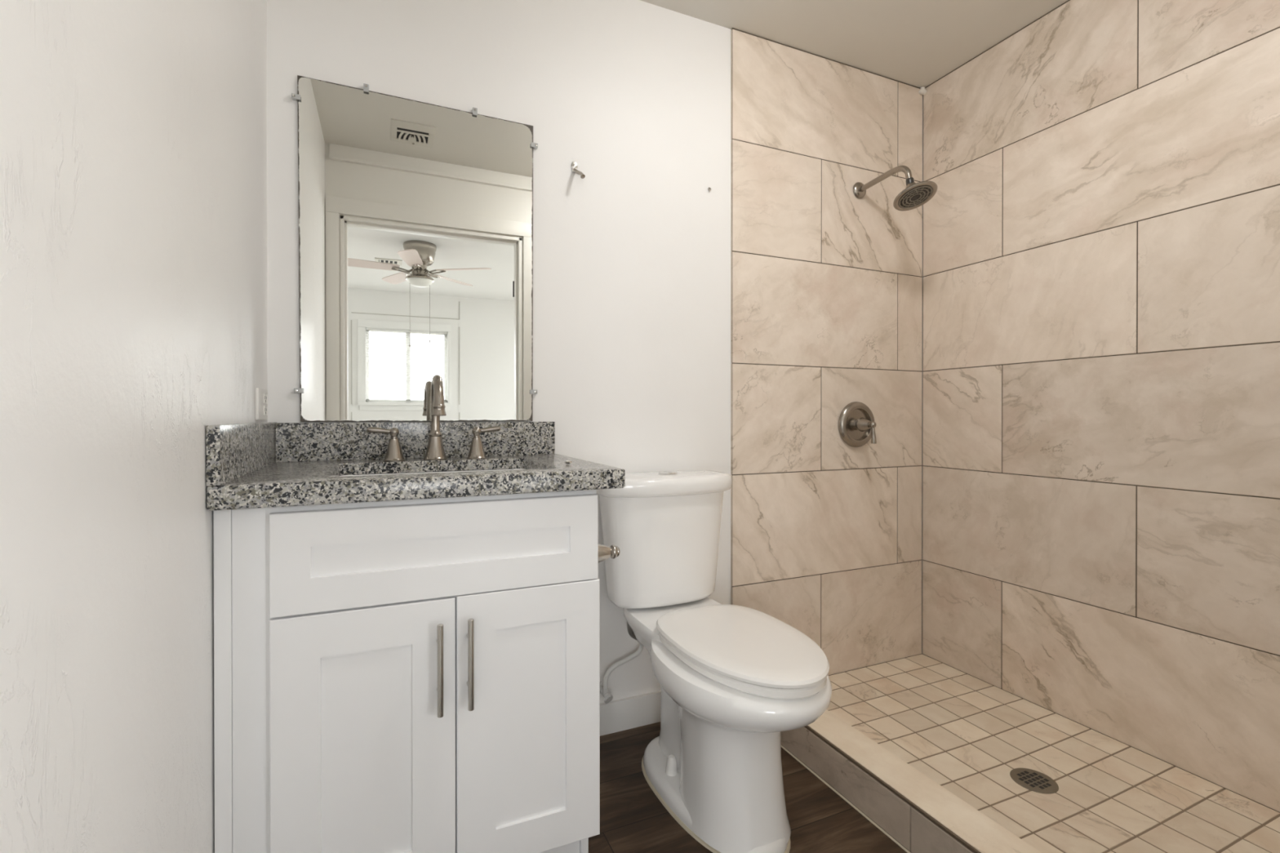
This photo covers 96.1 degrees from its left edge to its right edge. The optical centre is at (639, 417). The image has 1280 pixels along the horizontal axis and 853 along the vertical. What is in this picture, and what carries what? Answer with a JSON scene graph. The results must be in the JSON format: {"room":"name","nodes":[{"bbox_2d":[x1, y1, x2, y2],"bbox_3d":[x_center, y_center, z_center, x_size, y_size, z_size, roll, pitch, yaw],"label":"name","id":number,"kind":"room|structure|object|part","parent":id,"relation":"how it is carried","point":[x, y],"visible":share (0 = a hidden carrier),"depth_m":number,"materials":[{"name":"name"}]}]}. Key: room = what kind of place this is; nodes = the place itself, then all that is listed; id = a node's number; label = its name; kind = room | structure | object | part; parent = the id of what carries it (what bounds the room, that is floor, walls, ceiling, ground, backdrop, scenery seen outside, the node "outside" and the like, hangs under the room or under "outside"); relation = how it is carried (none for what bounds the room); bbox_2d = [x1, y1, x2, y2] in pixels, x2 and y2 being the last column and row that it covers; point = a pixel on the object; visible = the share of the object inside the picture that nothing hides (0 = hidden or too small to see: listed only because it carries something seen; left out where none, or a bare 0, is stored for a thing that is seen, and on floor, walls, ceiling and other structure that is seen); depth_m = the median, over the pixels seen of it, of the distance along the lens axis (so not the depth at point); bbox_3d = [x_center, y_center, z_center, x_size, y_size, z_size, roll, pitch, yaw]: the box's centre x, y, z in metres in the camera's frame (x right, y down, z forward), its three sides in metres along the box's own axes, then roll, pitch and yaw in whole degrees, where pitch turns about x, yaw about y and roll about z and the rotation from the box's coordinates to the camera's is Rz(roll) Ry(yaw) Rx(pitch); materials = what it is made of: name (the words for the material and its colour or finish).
{"room":"bathroom","nodes":[
{"label":"bathroom","id":0,"kind":"room"},
{"bbox_2d":[0,0,267,852],"bbox_3d":[-0.699,-0.176,0.773,0.100,2.386,1.730,0,0,-24],"label":"wall","id":1,"kind":"structure","parent":0,"point":[134,277],"depth_m":0.65,"materials":[{"name":"paint"}]},
{"bbox_2d":[255,387,267,419],"bbox_3d":[-0.911,-0.033,1.387,0.009,0.074,0.116,0,0,-24],"label":"wall outlet","id":2,"kind":"object","parent":1,"relation":"attached to","point":[261,395],"visible":1,"depth_m":1.37,"materials":[{"name":"white plastic"}]},
{"bbox_2d":[263,393,267,403],"bbox_3d":[-0.917,-0.048,1.407,0.004,0.024,0.034,0,0,-24],"label":"receptacle","id":3,"kind":"object","parent":2,"relation":"attached to","point":[265,396],"depth_m":1.41,"materials":[{"name":"grey plastic"}]},
{"bbox_2d":[263,405,267,415],"bbox_3d":[-0.917,-0.019,1.407,0.004,0.024,0.034,0,0,-24],"label":"receptacle","id":4,"kind":"object","parent":2,"relation":"attached to","point":[265,407],"depth_m":1.41,"materials":[{"name":"grey plastic"}]},
{"bbox_2d":[266,0,922,703],"bbox_3d":[0.099,-0.181,1.999,2.551,2.386,0.130,0,0,-24],"label":"wall","id":5,"kind":"structure","parent":0,"point":[632,363],"depth_m":2.00,"materials":[{"name":"paint"}]},
{"bbox_2d":[297,75,533,422],"bbox_3d":[-0.607,-0.440,1.622,0.618,0.900,0.006,0,0,-24],"label":"wall mirror","id":6,"kind":"object","parent":5,"relation":"attached to","point":[415,218],"visible":0.98,"depth_m":1.60,"materials":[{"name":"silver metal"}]},
{"bbox_2d":[291,93,300,101],"bbox_3d":[-0.890,-0.831,1.490,0.021,0.013,0.015,0,0,-24],"label":"mirror clip","id":7,"kind":"object","parent":6,"relation":"attached to","point":[294,96],"visible":1,"depth_m":1.49,"materials":[{"name":"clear plastic"}]},
{"bbox_2d":[293,387,303,393],"bbox_3d":[-0.886,-0.071,1.495,0.021,0.013,0.015,0,0,-24],"label":"mirror clip","id":8,"kind":"object","parent":6,"relation":"attached to","point":[296,390],"visible":1,"depth_m":1.49,"materials":[{"name":"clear plastic"}]},
{"bbox_2d":[363,83,368,92],"bbox_3d":[-0.741,-0.891,1.556,0.013,0.021,0.015,0,0,-24],"label":"mirror clip","id":9,"kind":"object","parent":6,"relation":"attached to","point":[366,86],"visible":1,"depth_m":1.55,"materials":[{"name":"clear plastic"}]},
{"bbox_2d":[471,106,477,115],"bbox_3d":[-0.480,-0.889,1.671,0.013,0.021,0.015,0,0,-24],"label":"mirror clip","id":10,"kind":"object","parent":6,"relation":"attached to","point":[474,110],"visible":1,"depth_m":1.67,"materials":[{"name":"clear plastic"}]},
{"bbox_2d":[530,389,537,394],"bbox_3d":[-0.323,-0.079,1.744,0.021,0.013,0.015,0,0,-24],"label":"mirror clip","id":11,"kind":"object","parent":6,"relation":"attached to","point":[532,391],"visible":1,"depth_m":1.74,"materials":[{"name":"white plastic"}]},
{"bbox_2d":[530,142,537,149],"bbox_3d":[-0.321,-0.825,1.742,0.021,0.013,0.015,0,0,-24],"label":"mirror clip","id":12,"kind":"object","parent":6,"relation":"attached to","point":[535,145],"visible":1,"depth_m":1.74,"materials":[{"name":"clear plastic"}]},
{"bbox_2d":[275,422,555,462],"bbox_3d":[-0.597,0.062,1.616,0.726,0.100,0.028,0,0,-24],"label":"backsplash","id":13,"kind":"structure","parent":5,"relation":"attached to","point":[295,442],"depth_m":1.58,"materials":[{"name":"stone"}]},
{"bbox_2d":[571,161,585,178],"bbox_3d":[-0.190,-0.766,1.775,0.020,0.070,0.067,0,0,-30],"label":"wall hook","id":14,"kind":"object","parent":5,"relation":"attached to","point":[574,166],"visible":1,"depth_m":1.79,"materials":[{"name":"silver metal"}]},
{"bbox_2d":[600,690,661,736],"bbox_3d":[0.005,0.963,1.895,0.680,0.098,0.015,0,0,-24],"label":"baseboard","id":15,"kind":"structure","parent":5,"relation":"attached to","point":[637,711],"depth_m":1.87,"materials":[{"name":"white wood"}]},
{"bbox_2d":[838,401,876,447],"bbox_3d":[0.867,0.026,2.214,0.180,0.180,0.100,0,0,-24],"label":"shower valve","id":16,"kind":"object","parent":5,"relation":"attached to","point":[856,423],"visible":1,"depth_m":2.24,"materials":[{"name":"silver metal"}]},
{"bbox_3d":[0.886,0.063,2.179,0.019,0.068,0.019,0,0,-24],"label":"lever","id":17,"kind":"part","parent":16,"relation":"part of","materials":[{"name":"silver metal"}]},
{"bbox_2d":[853,164,937,210],"bbox_3d":[0.932,-0.839,2.115,0.147,0.173,0.327,0,0,-24],"label":"shower head","id":18,"kind":"object","parent":5,"relation":"attached to","point":[915,195],"visible":1,"depth_m":2.04,"materials":[{"name":"silver metal"}]},
{"bbox_3d":[0.914,-0.879,2.148,0.022,0.075,0.241,0,0,-25],"label":"arm","id":19,"kind":"part","parent":18,"relation":"part of","materials":[{"name":"silver metal"}]},
{"bbox_2d":[640,0,1067,88],"bbox_3d":[0.434,-1.402,1.260,2.571,0.060,1.745,0,0,-24],"label":"ceiling","id":20,"kind":"structure","parent":0,"point":[914,42],"depth_m":2.01,"materials":[{"name":"paint"}]},
{"bbox_2d":[588,653,1279,852],"bbox_3d":[0.872,1.035,-0.475,5.700,0.072,5.270,0,0,-24],"label":"floor","id":21,"kind":"structure","parent":0,"point":[966,734],"depth_m":1.57,"materials":[{"name":"tile"}]},
{"bbox_2d":[213,489,599,852],"bbox_3d":[-0.512,0.585,1.357,0.705,0.860,0.574,0,0,-24],"label":"vanity cabinet","id":22,"kind":"object","parent":21,"relation":"on","point":[423,675],"visible":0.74,"depth_m":1.11,"materials":[{"name":"white wood"}]},
{"bbox_3d":[-0.516,0.640,1.091,0.315,0.562,0.019,0,0,-24],"label":"door","id":23,"kind":"part","parent":22,"relation":"part of","materials":[{"name":"white wood"}]},
{"bbox_2d":[205,422,625,511],"bbox_3d":[-0.492,0.083,1.372,0.760,0.144,0.560,0,0,-24],"label":"countertop","id":24,"kind":"structure","parent":22,"relation":"on","point":[265,464],"depth_m":1.25,"materials":[{"name":"stone"}]},
{"bbox_2d":[338,468,526,476],"bbox_3d":[-0.462,0.204,1.354,0.476,0.128,0.360,0,0,-24],"label":"sink basin","id":25,"kind":"object","parent":24,"relation":"in","point":[500,468],"visible":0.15,"depth_m":1.50,"materials":[{"name":"white ceramic"}]},
{"bbox_2d":[366,374,500,462],"bbox_3d":[-0.528,0.000,1.502,0.337,0.224,0.164,0,0,-24],"label":"faucet","id":26,"kind":"object","parent":24,"relation":"on","point":[435,450],"visible":1,"depth_m":1.53,"materials":[{"name":"silver metal"}]},
{"bbox_3d":[-0.673,0.032,1.487,0.059,0.018,0.015,0,0,-24],"label":"lever","id":27,"kind":"part","parent":26,"relation":"part of","materials":[{"name":"silver metal"}]},
{"bbox_3d":[-0.641,0.068,1.502,0.052,0.087,0.052,0,0,-24],"label":"handle","id":28,"kind":"part","parent":26,"relation":"part of","materials":[{"name":"silver metal"}]},
{"bbox_3d":[-0.530,0.000,1.502,0.060,0.224,0.164,0,0,-24],"label":"spout","id":29,"kind":"part","parent":26,"relation":"part of","materials":[{"name":"silver metal"}]},
{"bbox_3d":[-0.448,0.068,1.579,0.052,0.087,0.052,0,0,-24],"label":"handle","id":30,"kind":"part","parent":26,"relation":"part of","materials":[{"name":"silver metal"}]},
{"bbox_3d":[-0.416,0.031,1.592,0.059,0.018,0.015,0,0,-24],"label":"lever","id":31,"kind":"part","parent":26,"relation":"part of","materials":[{"name":"silver metal"}]},
{"bbox_3d":[-0.378,0.262,1.151,0.617,0.185,0.019,0,0,-24],"label":"drawer","id":32,"kind":"part","parent":22,"relation":"part of","materials":[{"name":"white wood"}]},
{"bbox_3d":[-0.389,0.486,1.117,0.012,0.177,0.037,0,0,-24],"label":"handle","id":33,"kind":"part","parent":22,"relation":"part of","materials":[{"name":"silver metal"}]},
{"bbox_3d":[-0.337,0.484,1.140,0.012,0.178,0.037,0,0,-24],"label":"handle","id":34,"kind":"part","parent":22,"relation":"part of","materials":[{"name":"silver metal"}]},
{"bbox_3d":[-0.231,0.639,1.217,0.302,0.564,0.019,0,0,-24],"label":"door","id":35,"kind":"part","parent":22,"relation":"part of","materials":[{"name":"white wood"}]},
{"bbox_2d":[598,544,619,563],"bbox_3d":[-0.092,0.324,1.382,0.088,0.060,0.060,0,0,-24],"label":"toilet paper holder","id":36,"kind":"object","parent":22,"relation":"attached to","point":[605,552],"visible":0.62,"depth_m":1.37,"materials":[{"name":"silver metal"}]},
{"bbox_2d":[596,470,831,852],"bbox_3d":[0.183,0.592,1.542,0.444,0.843,0.764,0,0,-24],"label":"toilet","id":37,"kind":"object","parent":21,"relation":"on","point":[731,678],"visible":0.98,"depth_m":1.42,"materials":[{"name":"white ceramic"}]},
{"bbox_2d":[600,622,644,703],"bbox_3d":[-0.066,0.745,1.803,0.156,0.289,0.094,0,0,0],"label":"water supply line","id":38,"kind":"object","parent":37,"relation":"attached to","point":[603,686],"visible":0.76,"depth_m":1.80,"materials":[{"name":"grey metal"}]},
{"bbox_3d":[0.074,0.399,1.790,0.396,0.338,0.198,0,0,-24],"label":"tank","id":39,"kind":"part","parent":37,"relation":"part of","materials":[{"name":"white ceramic"}]},
{"bbox_3d":[0.075,0.202,1.786,0.444,0.054,0.229,0,0,-24],"label":"tank lid","id":40,"kind":"part","parent":37,"relation":"part of","materials":[{"name":"white ceramic"}]},
{"bbox_3d":[0.254,0.577,1.432,0.323,0.021,0.493,0,0,-24],"label":"seat","id":41,"kind":"part","parent":37,"relation":"part of","materials":[{"name":"white plastic"}]},
{"bbox_3d":[0.254,0.552,1.431,0.335,0.022,0.504,0,0,-24],"label":"lid","id":42,"kind":"part","parent":37,"relation":"part of","materials":[{"name":"white plastic"}]},
{"bbox_2d":[781,709,1040,852],"bbox_3d":[0.688,0.955,1.348,0.124,0.122,1.555,0,0,-24],"label":"shower curb","id":43,"kind":"object","parent":21,"relation":"on","point":[920,814],"visible":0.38,"depth_m":1.41,"materials":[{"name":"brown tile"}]},
{"bbox_2d":[1009,768,1058,794],"bbox_3d":[1.085,0.999,1.585,0.112,0.005,0.112,0,0,-24],"label":"shower drain","id":44,"kind":"object","parent":21,"relation":"on","point":[1033,780],"visible":1,"depth_m":1.58,"materials":[{"name":"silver metal"}]},
{"bbox_2d":[921,0,1279,813],"bbox_3d":[1.543,-0.181,1.763,0.140,2.386,1.730,0,0,-24],"label":"wall","id":45,"kind":"structure","parent":0,"point":[1101,282],"depth_m":1.77,"materials":[{"name":"tile"}]}
]}

